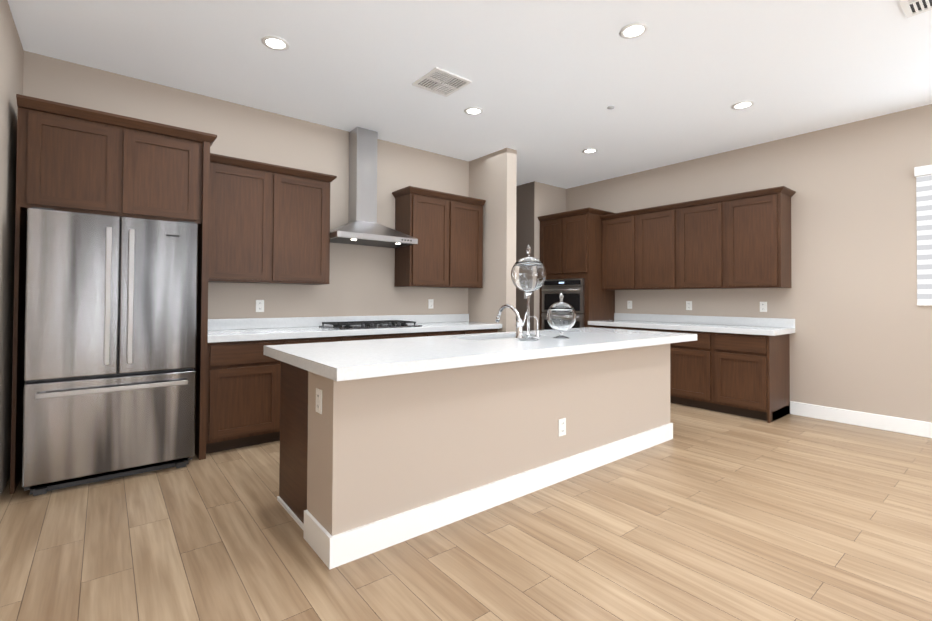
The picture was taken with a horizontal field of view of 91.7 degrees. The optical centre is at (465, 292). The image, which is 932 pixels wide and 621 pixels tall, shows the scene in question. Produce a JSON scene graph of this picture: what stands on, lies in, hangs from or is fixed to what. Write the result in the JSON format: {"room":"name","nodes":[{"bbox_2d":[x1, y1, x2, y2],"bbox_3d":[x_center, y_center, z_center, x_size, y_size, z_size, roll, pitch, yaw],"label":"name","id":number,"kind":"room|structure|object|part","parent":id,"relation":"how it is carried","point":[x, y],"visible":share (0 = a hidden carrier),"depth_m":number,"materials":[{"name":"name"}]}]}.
{"room":"kitchen","nodes":[
{"label":"kitchen","id":0,"kind":"room"},
{"bbox_2d":[0,0,23,494],"bbox_3d":[-0.630,-0.288,-0.104,0.150,3.040,8.600,1,-1,-39],"label":"wall","id":1,"kind":"structure","parent":0,"point":[11,64],"depth_m":2.88,"materials":[{"name":"beige paint"}]},
{"bbox_2d":[23,51,468,318],"bbox_3d":[-1.719,-0.229,4.627,4.360,3.040,0.150,1,-1,-39],"label":"wall","id":2,"kind":"structure","parent":0,"point":[361,280],"depth_m":4.56,"materials":[{"name":"beige paint"}]},
{"bbox_2d":[256,300,263,311],"bbox_3d":[-1.968,0.130,4.323,0.072,0.115,0.008,1,-1,-39],"label":"electrical outlet","id":3,"kind":"object","parent":2,"relation":"attached to","point":[259,305],"visible":1,"depth_m":4.32,"materials":[{"name":"white plastic"}]},
{"bbox_2d":[208,153,336,284],"bbox_3d":[-1.825,-0.614,4.201,1.132,1.056,0.382,1,-1,-39],"label":"upper cabinet","id":4,"kind":"object","parent":2,"relation":"attached to","point":[269,223],"visible":0.94,"depth_m":4.04,"materials":[{"name":"brown wood"}]},
{"bbox_2d":[330,127,417,247],"bbox_3d":[-1.021,-1.127,4.774,0.900,1.224,0.499,1,-1,-39],"label":"range hood","id":5,"kind":"object","parent":2,"relation":"attached to","point":[362,226],"visible":1,"depth_m":4.79,"materials":[{"name":"silver metal"}]},
{"bbox_2d":[428,299,433,308],"bbox_3d":[-0.430,0.142,5.553,0.072,0.115,0.008,1,-1,-39],"label":"electrical outlet","id":6,"kind":"object","parent":2,"relation":"attached to","point":[430,303],"visible":1,"depth_m":5.55,"materials":[{"name":"white plastic"}]},
{"bbox_2d":[392,186,485,287],"bbox_3d":[-0.308,-0.606,5.415,1.102,1.092,0.382,1,-1,-39],"label":"upper cabinet","id":7,"kind":"object","parent":2,"relation":"attached to","point":[446,231],"visible":0.96,"depth_m":5.22,"materials":[{"name":"brown wood"}]},
{"bbox_2d":[0,403,931,620],"bbox_3d":[0.497,1.321,3.664,6.660,0.060,13.400,1,-1,-39],"label":"floor","id":8,"kind":"structure","parent":0,"point":[705,515],"depth_m":2.27,"materials":[{"name":"brown wood"}]},
{"bbox_2d":[22,207,197,495],"bbox_3d":[-2.541,0.375,3.296,0.904,1.785,0.815,1,-1,-39],"label":"refrigerator","id":9,"kind":"object","parent":8,"relation":"on","point":[110,345],"visible":1,"depth_m":2.97,"materials":[{"name":"grey metal"}]},
{"bbox_3d":[-2.301,0.112,3.002,0.790,1.075,0.055,1,-1,-39],"label":"handle","id":10,"kind":"part","parent":9,"relation":"part of","materials":[{"name":"silver metal"}]},
{"bbox_2d":[10,94,216,493],"bbox_3d":[-2.579,0.023,3.403,1.109,2.492,0.679,1,-1,-39],"label":"tall cabinet","id":11,"kind":"object","parent":8,"relation":"on","point":[71,158],"visible":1,"depth_m":3.11,"materials":[{"name":"brown wood"}]},
{"bbox_2d":[206,339,282,453],"bbox_3d":[-1.976,0.837,3.909,0.570,0.885,0.630,1,-1,-39],"label":"base cabinet","id":12,"kind":"object","parent":8,"relation":"on","point":[243,393],"visible":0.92,"depth_m":3.65,"materials":[{"name":"brown wood"}]},
{"bbox_2d":[279,336,338,440],"bbox_3d":[-1.558,0.844,4.243,0.500,0.885,0.630,1,-1,-39],"label":"base cabinet","id":13,"kind":"object","parent":8,"relation":"on","point":[310,340],"visible":0.04,"depth_m":4.00,"materials":[{"name":"brown wood"}]},
{"bbox_2d":[339,332,424,340],"bbox_3d":[-0.992,0.854,4.696,0.950,0.885,0.630,1,-1,-39],"label":"base cabinet","id":14,"kind":"object","parent":8,"relation":"on","point":[377,336],"visible":0.06,"depth_m":4.44,"materials":[{"name":"brown wood"}]},
{"bbox_2d":[207,314,501,342],"bbox_3d":[-0.978,0.334,4.695,3.097,0.155,0.655,1,-1,-39],"label":"countertop","id":15,"kind":"structure","parent":14,"relation":"on","point":[237,329],"depth_m":4.38,"materials":[{"name":"white stone"}]},
{"bbox_2d":[319,320,421,329],"bbox_3d":[-0.981,0.332,4.694,0.910,0.048,0.510,1,-1,-39],"label":"cooktop","id":16,"kind":"object","parent":15,"relation":"in","point":[365,324],"visible":1,"depth_m":4.57,"materials":[{"name":"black metal"}]},
{"bbox_2d":[425,330,461,335],"bbox_3d":[-0.426,0.864,5.148,0.500,0.885,0.630,1,-1,-39],"label":"base cabinet","id":17,"kind":"object","parent":8,"relation":"on","point":[442,333],"visible":0.02,"depth_m":4.90,"materials":[{"name":"brown wood"}]},
{"bbox_2d":[277,343,672,568],"bbox_3d":[0.332,0.844,3.405,3.157,0.885,0.906,1,-1,-39],"label":"kitchen island","id":18,"kind":"object","parent":8,"relation":"on","point":[368,466],"visible":0.85,"depth_m":2.55,"materials":[{"name":"beige paint"}]},
{"bbox_2d":[316,388,321,413],"bbox_3d":[-0.724,0.534,2.221,0.008,0.115,0.072,1,-1,-39],"label":"outlet","id":19,"kind":"object","parent":18,"relation":"attached to","point":[319,401],"visible":1,"depth_m":2.21,"materials":[{"name":"white plastic"}]},
{"bbox_2d":[263,327,696,380],"bbox_3d":[0.390,0.374,3.372,3.290,0.055,1.124,1,-1,-39],"label":"island countertop","id":20,"kind":"structure","parent":18,"relation":"on","point":[346,360],"depth_m":2.69,"materials":[{"name":"white stone"}]},
{"bbox_2d":[495,304,526,338],"bbox_3d":[0.346,0.219,3.509,0.103,0.258,0.293,1,-1,-39],"label":"faucet","id":21,"kind":"object","parent":20,"relation":"on","point":[520,323],"visible":1,"depth_m":3.41,"materials":[{"name":"silver metal"}]},
{"bbox_2d":[511,245,545,340],"bbox_3d":[0.453,-0.001,3.283,0.256,0.693,0.256,1,-1,-39],"label":"glass jar","id":22,"kind":"object","parent":20,"relation":"on","point":[528,275],"visible":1,"depth_m":3.20,"materials":[{"name":"clear glass"}]},
{"bbox_2d":[530,316,539,336],"bbox_3d":[0.538,0.267,3.555,0.036,0.166,0.099,1,-1,-39],"label":"soap dispenser","id":23,"kind":"object","parent":20,"relation":"on","point":[537,332],"visible":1,"depth_m":3.52,"materials":[{"name":"silver metal"}]},
{"bbox_2d":[546,293,575,338],"bbox_3d":[0.727,0.176,3.449,0.224,0.347,0.224,1,-1,-39],"label":"glass jar","id":24,"kind":"object","parent":20,"relation":"on","point":[561,316],"visible":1,"depth_m":3.37,"materials":[{"name":"clear glass"}]},
{"bbox_2d":[558,418,565,436],"bbox_3d":[0.660,0.924,3.101,0.072,0.115,0.008,1,-1,-39],"label":"outlet","id":25,"kind":"object","parent":18,"relation":"attached to","point":[562,427],"visible":1,"depth_m":3.10,"materials":[{"name":"white plastic"}]},
{"bbox_2d":[462,329,497,333],"bbox_3d":[-0.020,0.871,5.473,0.540,0.885,0.630,1,-1,-39],"label":"base cabinet","id":26,"kind":"object","parent":8,"relation":"on","point":[479,331],"visible":0.06,"depth_m":5.23,"materials":[{"name":"brown wood"}]},
{"bbox_2d":[537,207,614,329],"bbox_3d":[1.642,0.091,6.800,0.682,2.502,0.990,1,-1,-39],"label":"tall cabinet","id":27,"kind":"object","parent":8,"relation":"on","point":[570,244],"visible":0.54,"depth_m":6.46,"materials":[{"name":"brown wood"}]},
{"bbox_2d":[541,278,583,329],"bbox_3d":[1.603,0.396,6.766,0.658,1.170,0.756,1,-1,-39],"label":"wall oven","id":28,"kind":"object","parent":27,"relation":"in","point":[571,291],"visible":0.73,"depth_m":6.54,"materials":[{"name":"grey metal"}]},
{"bbox_2d":[590,325,624,328],"bbox_3d":[2.111,0.894,6.238,0.630,0.885,0.542,1,-1,-39],"label":"base cabinet","id":29,"kind":"object","parent":8,"relation":"on","point":[611,327],"visible":0.02,"depth_m":6.05,"materials":[{"name":"brown wood"}]},
{"bbox_2d":[625,327,664,331],"bbox_3d":[2.450,0.891,5.814,0.630,0.885,0.542,1,-1,-39],"label":"base cabinet","id":30,"kind":"object","parent":8,"relation":"on","point":[645,329],"visible":0.06,"depth_m":5.62,"materials":[{"name":"brown wood"}]},
{"bbox_2d":[588,313,794,335],"bbox_3d":[2.630,0.368,5.580,0.655,0.155,2.224,1,-1,-39],"label":"countertop","id":31,"kind":"structure","parent":30,"relation":"on","point":[756,326],"depth_m":5.39,"materials":[{"name":"white stone"}]},
{"bbox_2d":[665,329,715,410],"bbox_3d":[2.789,0.887,5.391,0.630,0.885,0.542,1,-1,-39],"label":"base cabinet","id":32,"kind":"object","parent":8,"relation":"on","point":[691,373],"visible":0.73,"depth_m":5.16,"materials":[{"name":"brown wood"}]},
{"bbox_2d":[713,332,789,422],"bbox_3d":[3.127,0.883,4.967,0.630,0.885,0.542,1,-1,-39],"label":"base cabinet","id":33,"kind":"object","parent":8,"relation":"on","point":[751,376],"visible":1,"depth_m":4.76,"materials":[{"name":"brown wood"}]},
{"bbox_2d":[7,0,931,188],"bbox_3d":[0.516,-1.788,3.708,6.660,0.080,13.400,1,-1,-39],"label":"ceiling","id":34,"kind":"structure","parent":0,"point":[552,80],"depth_m":3.48,"materials":[{"name":"white paint"}]},
{"bbox_2d":[261,36,289,50],"bbox_3d":[-1.347,-1.762,3.203,0.184,0.010,0.184,1,-1,-39],"label":"recessed light","id":35,"kind":"object","parent":34,"relation":"in","point":[276,43],"visible":1,"depth_m":3.20,"materials":[{"name":"white"}]},
{"bbox_2d":[412,67,471,96],"bbox_3d":[-0.203,-1.745,3.773,0.360,0.012,0.360,1,-1,-39],"label":"ceiling vent","id":36,"kind":"object","parent":34,"relation":"in","point":[440,81],"visible":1,"depth_m":3.76,"materials":[{"name":"white metal"}]},
{"bbox_2d":[464,107,482,114],"bbox_3d":[0.074,-1.737,4.340,0.184,0.010,0.184,1,-1,-39],"label":"recessed light","id":37,"kind":"object","parent":34,"relation":"in","point":[473,110],"visible":1,"depth_m":4.33,"materials":[{"name":"white"}]},
{"bbox_2d":[582,148,597,153],"bbox_3d":[1.503,-1.712,5.482,0.184,0.010,0.184,1,-1,-39],"label":"recessed light","id":38,"kind":"object","parent":34,"relation":"in","point":[590,150],"visible":1,"depth_m":5.47,"materials":[{"name":"white"}]},
{"bbox_2d":[619,22,648,38],"bbox_3d":[1.123,-1.749,3.028,0.184,0.010,0.184,1,-1,-39],"label":"recessed light","id":39,"kind":"object","parent":34,"relation":"in","point":[634,30],"visible":1,"depth_m":3.02,"materials":[{"name":"white"}]},
{"bbox_2d":[731,101,754,109],"bbox_3d":[2.552,-1.724,4.170,0.184,0.010,0.184,1,-1,-39],"label":"recessed light","id":40,"kind":"object","parent":34,"relation":"in","point":[741,105],"visible":1,"depth_m":4.17,"materials":[{"name":"white"}]},
{"bbox_2d":[899,0,931,17],"bbox_3d":[2.763,-1.744,2.610,0.360,0.012,0.360,1,-1,-39],"label":"ceiling vent","id":41,"kind":"object","parent":34,"relation":"in","point":[911,8],"visible":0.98,"depth_m":2.76,"materials":[{"name":"white metal"}]},
{"bbox_2d":[468,148,516,331],"bbox_3d":[-1.088,-0.186,7.456,0.160,3.040,5.220,1,-1,-39],"label":"wall","id":42,"kind":"structure","parent":0,"point":[492,179],"depth_m":5.51,"materials":[{"name":"beige paint"}]},
{"bbox_2d":[516,181,565,330],"bbox_3d":[0.027,-0.159,8.892,0.904,3.040,4.370,1,-1,-39],"label":"wall","id":43,"kind":"structure","parent":0,"point":[524,216],"depth_m":7.05,"materials":[{"name":"brown paint"}]},
{"bbox_2d":[566,104,931,422],"bbox_3d":[4.413,-0.200,4.012,0.150,3.040,8.730,1,-1,-39],"label":"wall","id":44,"kind":"structure","parent":0,"point":[860,338],"depth_m":4.64,"materials":[{"name":"beige paint"}]},
{"bbox_2d":[600,210,641,289],"bbox_3d":[2.218,-0.562,6.334,0.382,1.052,0.548,1,-1,-39],"label":"upper cabinet","id":45,"kind":"object","parent":44,"relation":"attached to","point":[619,251],"visible":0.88,"depth_m":6.22,"materials":[{"name":"brown wood"}]},
{"bbox_2d":[627,301,631,308],"bbox_3d":[2.341,0.176,6.468,0.008,0.115,0.072,1,-1,-39],"label":"electrical outlet","id":46,"kind":"object","parent":44,"relation":"attached to","point":[629,304],"visible":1,"depth_m":6.47,"materials":[{"name":"white plastic"}]},
{"bbox_2d":[635,203,677,289],"bbox_3d":[2.560,-0.566,5.906,0.382,1.052,0.548,1,-1,-39],"label":"upper cabinet","id":47,"kind":"object","parent":44,"relation":"attached to","point":[657,247],"visible":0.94,"depth_m":5.79,"materials":[{"name":"brown wood"}]},
{"bbox_2d":[686,301,691,309],"bbox_3d":[2.865,0.171,5.812,0.008,0.115,0.072,1,-1,-39],"label":"electrical outlet","id":48,"kind":"object","parent":44,"relation":"attached to","point":[688,305],"visible":1,"depth_m":5.81,"materials":[{"name":"white plastic"}]},
{"bbox_2d":[676,196,731,288],"bbox_3d":[2.902,-0.570,5.479,0.382,1.052,0.548,1,-1,-39],"label":"upper cabinet","id":49,"kind":"object","parent":44,"relation":"attached to","point":[701,243],"visible":0.92,"depth_m":5.37,"materials":[{"name":"brown wood"}]},
{"bbox_2d":[723,186,795,288],"bbox_3d":[3.257,-0.574,5.035,0.382,1.052,0.590,1,-1,-39],"label":"upper cabinet","id":50,"kind":"object","parent":44,"relation":"attached to","point":[757,238],"visible":1,"depth_m":4.91,"materials":[{"name":"brown wood"}]},
{"bbox_2d":[760,302,766,311],"bbox_3d":[3.390,0.165,5.156,0.008,0.115,0.072,1,-1,-39],"label":"electrical outlet","id":51,"kind":"object","parent":44,"relation":"attached to","point":[763,306],"visible":1,"depth_m":5.15,"materials":[{"name":"white plastic"}]},
{"bbox_2d":[790,401,931,437],"bbox_3d":[5.303,1.238,2.736,0.016,0.140,5.645,1,-1,-39],"label":"baseboard","id":52,"kind":"structure","parent":44,"relation":"attached to","point":[896,424],"depth_m":4.45,"materials":[{"name":"white wood"}]},
{"bbox_2d":[914,165,931,305],"bbox_3d":[4.659,-0.520,3.534,0.068,1.270,1.640,1,-1,-39],"label":"window blind","id":53,"kind":"object","parent":44,"relation":"attached to","point":[923,175],"visible":1,"depth_m":4.15,"materials":[{"name":"white plastic"}]}
]}

